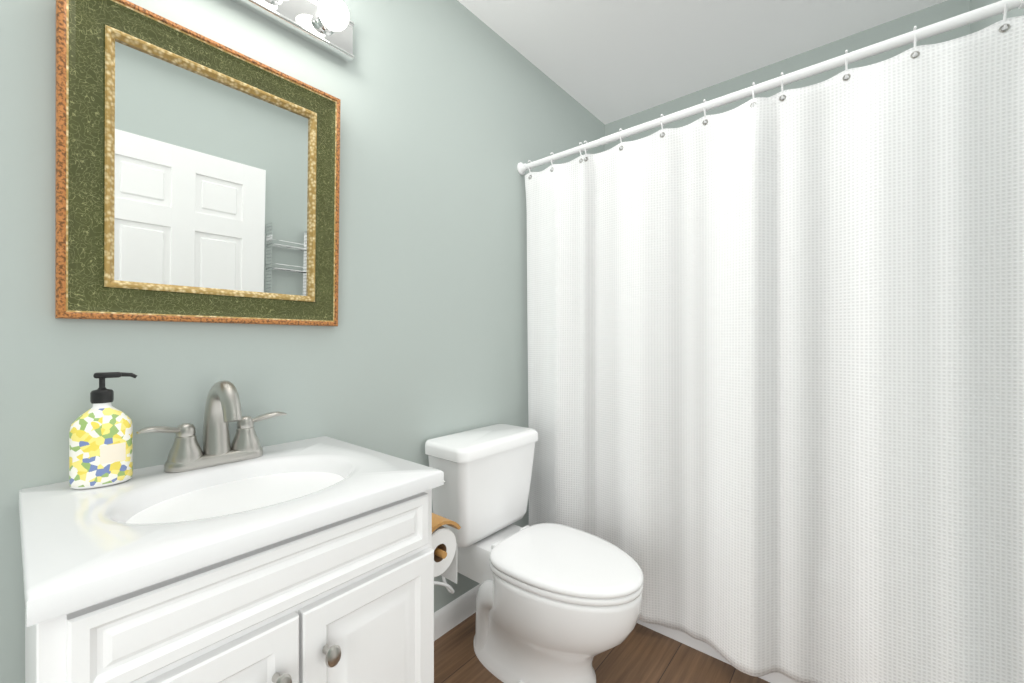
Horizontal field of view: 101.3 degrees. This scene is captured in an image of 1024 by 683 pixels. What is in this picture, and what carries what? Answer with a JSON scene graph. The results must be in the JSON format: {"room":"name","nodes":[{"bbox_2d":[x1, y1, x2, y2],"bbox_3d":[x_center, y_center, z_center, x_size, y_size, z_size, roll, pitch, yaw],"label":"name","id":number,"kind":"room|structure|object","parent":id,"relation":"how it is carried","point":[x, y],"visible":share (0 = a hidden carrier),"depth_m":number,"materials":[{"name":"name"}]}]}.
{"room":"bathroom","nodes":[
{"label":"bathroom","id":0,"kind":"room"},
{"bbox_2d":[0,0,604,682],"bbox_3d":[-0.462,-0.120,1.446,0.100,2.460,3.330,0,0,40],"label":"wall","id":1,"kind":"structure","parent":0,"point":[454,114],"depth_m":1.34,"materials":[{"name":"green paint"}]},
{"bbox_2d":[55,0,340,325],"bbox_3d":[-0.705,-0.383,1.038,0.028,0.674,0.573,2,1,40],"label":"framed mirror","id":2,"kind":"object","parent":1,"relation":"attached to","point":[197,177],"visible":1,"depth_m":0.98,"materials":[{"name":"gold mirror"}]},
{"bbox_2d":[231,0,353,62],"bbox_3d":[-0.656,-0.919,1.030,0.131,0.113,0.610,0,0,40],"label":"light fixture","id":3,"kind":"object","parent":1,"relation":"attached to","point":[326,25],"depth_m":1.17,"materials":[{"name":"silver metal"}]},
{"bbox_2d":[434,584,480,640],"bbox_3d":[-0.668,1.062,1.110,0.013,0.095,2.350,0,0,40],"label":"baseboard","id":4,"kind":"structure","parent":1,"relation":"attached to","point":[453,614],"depth_m":1.64,"materials":[{"name":"white wood"}]},
{"bbox_2d":[517,0,1023,682],"bbox_3d":[0.631,0.108,1.469,1.548,1.892,0.098,0,0,40],"label":"shower curtain","id":5,"kind":"object","parent":1,"relation":"attached to","point":[777,382],"visible":0.9,"depth_m":1.27,"materials":[{"name":"white fabric"}]},
{"bbox_2d":[434,612,769,682],"bbox_3d":[0.172,1.160,0.917,1.750,0.100,3.330,0,0,40],"label":"floor","id":6,"kind":"structure","parent":0,"point":[641,654],"depth_m":1.45,"materials":[{"name":"brown wood"}]},
{"bbox_2d":[19,380,460,682],"bbox_3d":[-0.493,0.599,0.894,0.556,1.023,0.717,0,0,40],"label":"vanity cabinet","id":7,"kind":"object","parent":6,"relation":"on","point":[245,556],"visible":0.98,"depth_m":0.70,"materials":[{"name":"white wood"}]},
{"bbox_2d":[69,372,137,488],"bbox_3d":[-0.799,0.170,0.824,0.096,0.218,0.054,0,0,-42],"label":"soap dispenser","id":8,"kind":"object","parent":7,"relation":"on","point":[101,442],"visible":1,"depth_m":0.81,"materials":[{"name":"multicoloured plastic"}]},
{"bbox_2d":[136,380,286,472],"bbox_3d":[-0.648,0.183,0.943,0.158,0.193,0.288,0,0,40],"label":"faucet","id":9,"kind":"object","parent":7,"relation":"on","point":[223,404],"depth_m":0.95,"materials":[{"name":"silver metal"}]},
{"bbox_2d":[19,435,443,627],"bbox_3d":[-0.542,0.339,0.854,0.530,0.117,0.593,0,0,40],"label":"countertop sink","id":10,"kind":"object","parent":7,"relation":"in","point":[209,544],"depth_m":0.68,"materials":[{"name":"white ceramic"}]},
{"bbox_2d":[425,424,643,682],"bbox_3d":[0.063,0.734,1.420,0.736,0.752,0.524,0,0,40],"label":"toilet","id":11,"kind":"object","parent":6,"relation":"on","point":[557,603],"visible":0.88,"depth_m":1.38,"materials":[{"name":"white ceramic"}]},
{"bbox_2d":[637,619,797,682],"bbox_3d":[0.918,0.911,1.813,1.542,0.398,0.792,0,0,40],"label":"bathtub","id":12,"kind":"object","parent":6,"relation":"on","point":[699,645],"depth_m":1.51,"materials":[{"name":"white ceramic"}]},
{"bbox_2d":[458,0,946,124],"bbox_3d":[0.172,-1.400,0.917,1.750,0.100,3.330,0,0,40],"label":"ceiling","id":13,"kind":"structure","parent":0,"point":[605,62],"depth_m":1.86,"materials":[{"name":"paint"}]},
{"bbox_2d":[605,0,969,150],"bbox_3d":[1.206,-0.120,2.158,1.550,2.460,0.100,0,0,40],"label":"wall","id":14,"kind":"structure","parent":0,"point":[936,13],"depth_m":1.95,"materials":[{"name":"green paint"}]},
{"bbox_2d":[970,0,1023,33],"bbox_3d":[0.806,-0.120,0.389,0.100,2.460,3.330,0,0,40],"label":"wall","id":15,"kind":"structure","parent":0,"point":[983,23],"depth_m":1.40,"materials":[{"name":"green paint"}]}
]}

